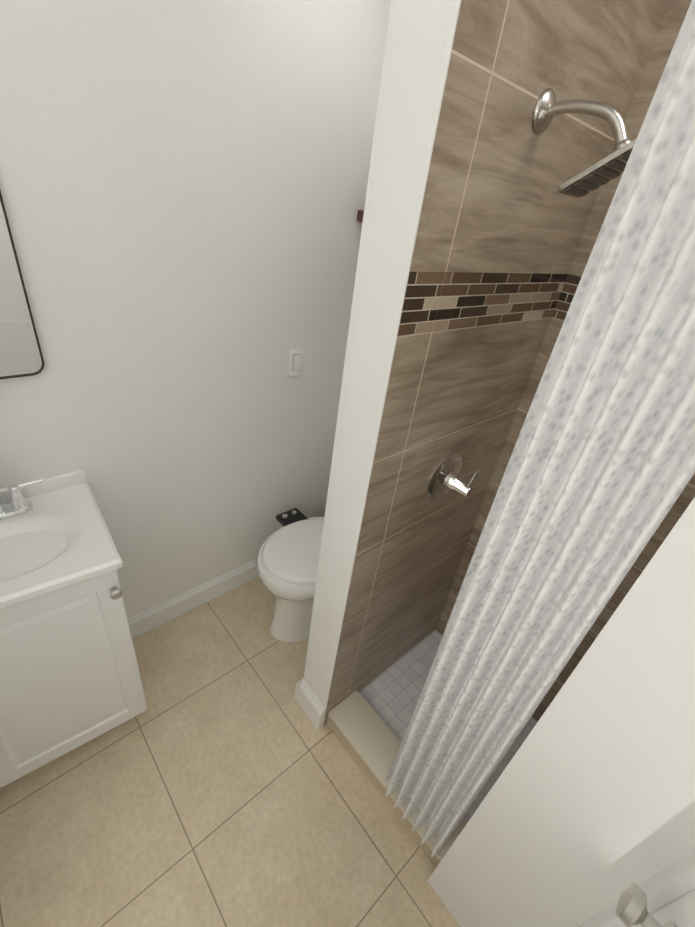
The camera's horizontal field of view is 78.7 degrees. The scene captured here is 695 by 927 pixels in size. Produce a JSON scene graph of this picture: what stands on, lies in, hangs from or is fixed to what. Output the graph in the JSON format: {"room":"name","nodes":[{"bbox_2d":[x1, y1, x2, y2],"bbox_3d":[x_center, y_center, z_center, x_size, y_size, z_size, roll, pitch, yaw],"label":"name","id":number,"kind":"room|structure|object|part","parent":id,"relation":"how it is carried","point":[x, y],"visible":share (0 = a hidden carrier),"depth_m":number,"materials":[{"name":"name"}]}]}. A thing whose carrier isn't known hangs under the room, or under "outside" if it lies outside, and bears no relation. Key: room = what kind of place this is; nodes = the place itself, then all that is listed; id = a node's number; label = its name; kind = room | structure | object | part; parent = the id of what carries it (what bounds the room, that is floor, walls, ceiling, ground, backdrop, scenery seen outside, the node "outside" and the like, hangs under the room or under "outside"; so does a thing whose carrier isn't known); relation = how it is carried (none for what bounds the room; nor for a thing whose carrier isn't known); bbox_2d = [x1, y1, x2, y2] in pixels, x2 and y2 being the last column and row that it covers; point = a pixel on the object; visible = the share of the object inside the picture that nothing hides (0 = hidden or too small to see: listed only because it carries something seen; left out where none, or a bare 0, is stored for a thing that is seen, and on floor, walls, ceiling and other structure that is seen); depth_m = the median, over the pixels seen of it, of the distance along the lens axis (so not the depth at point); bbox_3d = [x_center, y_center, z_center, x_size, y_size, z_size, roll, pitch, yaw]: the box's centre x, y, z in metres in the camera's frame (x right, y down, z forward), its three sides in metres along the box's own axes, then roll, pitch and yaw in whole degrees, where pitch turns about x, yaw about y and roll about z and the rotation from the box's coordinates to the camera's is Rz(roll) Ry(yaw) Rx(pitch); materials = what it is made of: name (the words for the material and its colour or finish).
{"room":"bathroom","nodes":[
{"label":"bathroom","id":0,"kind":"room"},
{"bbox_2d":[0,0,390,617],"bbox_3d":[-0.933,-0.252,1.227,2.780,2.440,0.120,-20,41,-38],"label":"wall","id":1,"kind":"structure","parent":0,"point":[183,186],"depth_m":1.31,"materials":[{"name":"paint"}]},
{"bbox_2d":[0,190,43,378],"bbox_3d":[-0.994,-0.406,0.919,0.475,0.507,0.019,-20,41,-38],"label":"mirror","id":2,"kind":"object","parent":1,"relation":"attached to","point":[21,355],"visible":0.98,"depth_m":1.09,"materials":[{"name":"black mirror"}]},
{"bbox_2d":[0,469,87,532],"bbox_3d":[-1.042,0.102,1.268,0.465,0.046,0.019,-20,41,-38],"label":"backsplash","id":3,"kind":"structure","parent":1,"relation":"attached to","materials":[{"name":"white stone"}]},
{"bbox_2d":[128,559,258,638],"bbox_3d":[-0.542,0.579,2.200,1.178,0.122,0.015,-20,41,-38],"label":"baseboard","id":4,"kind":"structure","parent":1,"relation":"attached to","point":[163,612],"depth_m":2.02,"materials":[{"name":"paint"}]},
{"bbox_2d":[288,347,303,375],"bbox_3d":[-0.214,-0.424,1.771,0.072,0.116,0.012,-20,41,-38],"label":"light switch","id":5,"kind":"object","parent":1,"relation":"attached to","point":[295,364],"visible":1,"depth_m":1.76,"materials":[{"name":"white plastic"}]},
{"bbox_2d":[0,577,459,926],"bbox_3d":[-0.515,1.235,1.365,2.780,0.100,1.900,-20,41,-38],"label":"floor","id":6,"kind":"structure","parent":0,"point":[222,781],"depth_m":1.40,"materials":[{"name":"tile"}]},
{"bbox_2d":[0,469,146,787],"bbox_3d":[-0.954,0.496,1.312,0.489,1.085,0.453,-20,41,-38],"label":"bathroom vanity","id":7,"kind":"object","parent":6,"relation":"on","point":[70,678],"visible":1,"depth_m":1.23,"materials":[{"name":"paint"}]},
{"bbox_2d":[0,469,42,527],"bbox_3d":[-0.973,0.076,1.156,0.239,0.219,0.124,-20,41,-38],"label":"faucet","id":8,"kind":"object","parent":7,"relation":"on","point":[21,512],"depth_m":1.24,"materials":[{"name":"silver metal"}]},
{"bbox_3d":[-0.649,0.361,1.187,0.032,0.032,0.033,-20,41,-38],"label":"knob","id":9,"kind":"part","parent":7,"relation":"part of","materials":[{"name":"silver metal"}]},
{"bbox_2d":[257,508,323,641],"bbox_3d":[-0.115,0.376,1.986,0.699,0.796,0.504,-20,41,-38],"label":"toilet","id":10,"kind":"object","parent":6,"relation":"on","point":[288,555],"visible":0.33,"depth_m":1.85,"materials":[{"name":"white ceramic"}]},
{"bbox_3d":[-0.302,0.254,2.050,0.026,0.011,0.026,-20,41,-38],"label":"bidet knob","id":11,"kind":"part","parent":10,"relation":"part of","materials":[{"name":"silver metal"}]},
{"bbox_3d":[-0.269,0.271,2.065,0.120,0.024,0.109,-20,41,-38],"label":"bidet panel","id":12,"kind":"part","parent":10,"relation":"part of","materials":[{"name":"black plastic"}]},
{"bbox_3d":[-0.159,0.371,1.856,0.437,0.022,0.364,-20,41,-38],"label":"seat lid","id":13,"kind":"part","parent":10,"relation":"part of","materials":[{"name":"white plastic"}]},
{"bbox_3d":[-0.262,0.239,2.083,0.026,0.011,0.026,-20,41,-38],"label":"bidet knob","id":14,"kind":"part","parent":10,"relation":"part of","materials":[{"name":"silver metal"}]},
{"bbox_2d":[327,690,467,868],"bbox_3d":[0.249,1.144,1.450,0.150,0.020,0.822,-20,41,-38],"label":"sill","id":15,"kind":"structure","parent":6,"relation":"on","point":[369,735],"depth_m":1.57,"materials":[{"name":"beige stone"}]},
{"bbox_2d":[359,630,536,820],"bbox_3d":[0.498,1.101,1.690,0.537,0.045,0.822,-20,41,-38],"label":"shower floor","id":16,"kind":"structure","parent":6,"relation":"on","point":[390,695],"depth_m":1.78,"materials":[{"name":"tile"}]},
{"bbox_2d":[304,0,460,727],"bbox_3d":[0.274,-0.115,1.303,0.720,2.440,0.128,-20,41,-38],"label":"wall","id":17,"kind":"structure","parent":0,"point":[415,38],"depth_m":0.85,"materials":[{"name":"paint"}]},
{"bbox_2d":[294,678,303,700],"bbox_3d":[0.064,0.822,1.938,0.723,0.144,0.019,-20,41,-38],"label":"baseboard","id":18,"kind":"structure","parent":17,"relation":"attached to","point":[298,684],"depth_m":1.71,"materials":[{"name":"paint"}]},
{"bbox_2d":[297,679,325,730],"bbox_3d":[-0.145,0.954,1.674,0.019,0.144,0.141,-20,41,-38],"label":"baseboard","id":19,"kind":"structure","parent":17,"relation":"attached to","point":[311,705],"depth_m":1.66,"materials":[{"name":"paint"}]},
{"bbox_2d":[323,0,669,725],"bbox_3d":[0.317,-0.081,1.258,0.704,2.440,0.012,-20,41,-38],"label":"wall tile","id":20,"kind":"structure","parent":17,"relation":"attached to","point":[501,228],"depth_m":0.99,"materials":[{"name":"brown tile"}]},
{"bbox_2d":[427,453,479,499],"bbox_3d":[0.341,0.068,1.301,0.168,0.168,0.107,-20,41,-38],"label":"shower valve","id":21,"kind":"object","parent":20,"relation":"attached to","point":[445,479],"visible":1,"depth_m":1.29,"materials":[{"name":"silver metal"}]},
{"bbox_2d":[533,88,636,197],"bbox_3d":[0.474,-0.592,0.787,0.100,0.167,0.271,-20,41,-38],"label":"shower head","id":22,"kind":"object","parent":20,"relation":"attached to","point":[598,174],"visible":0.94,"depth_m":0.79},
{"bbox_3d":[0.447,-0.635,0.791,0.068,0.106,0.191,-20,41,-38],"label":"arm","id":23,"kind":"part","parent":22,"relation":"part of"},
{"bbox_3d":[0.503,-0.551,0.769,0.100,0.124,0.172,-20,41,-38],"label":"plate","id":24,"kind":"part","parent":22,"relation":"part of","materials":[{"name":"silver metal"}]},
{"bbox_2d":[385,0,694,856],"bbox_3d":[0.326,0.271,0.844,0.072,2.006,0.821,-20,41,-38],"label":"shower curtain","id":25,"kind":"object","parent":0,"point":[599,472],"visible":1,"depth_m":0.67,"materials":[{"name":"white fabric"}]},
{"bbox_2d":[427,497,694,926],"bbox_3d":[0.504,0.347,0.618,0.021,2.440,0.274,-20,41,-38],"label":"wall","id":26,"kind":"structure","parent":0,"point":[585,811],"depth_m":0.75,"materials":[{"name":"paint"}]},
{"bbox_3d":[0.640,-0.189,1.511,0.120,2.440,1.660,-20,41,-38],"label":"wall","id":27,"kind":"structure","parent":0,"visible":0},
{"bbox_2d":[357,210,363,221],"bbox_3d":[0.293,-0.762,1.488,0.117,0.144,0.674,-20,41,-38],"label":"shelf","id":28,"kind":"object","parent":27,"relation":"attached to","point":[360,214],"visible":0.04,"depth_m":1.61,"materials":[{"name":"brown wood"}]},
{"bbox_2d":[435,0,694,721],"bbox_3d":[0.857,0.020,1.230,0.012,2.440,0.846,-20,41,-38],"label":"wall tile","id":29,"kind":"structure","parent":27,"relation":"attached to","point":[669,29],"depth_m":1.27,"materials":[{"name":"brown tile"}]},
{"bbox_3d":[0.230,0.584,0.171,2.780,2.440,0.120,-20,41,-38],"label":"wall","id":30,"kind":"structure","parent":0,"visible":0},
{"bbox_2d":[577,850,694,926],"bbox_3d":[0.213,0.663,0.374,0.880,2.090,0.070,-20,41,-38],"label":"door","id":31,"kind":"structure","parent":30,"relation":"attached to","point":[675,881],"depth_m":0.64,"materials":[{"name":"paint"}]}
]}

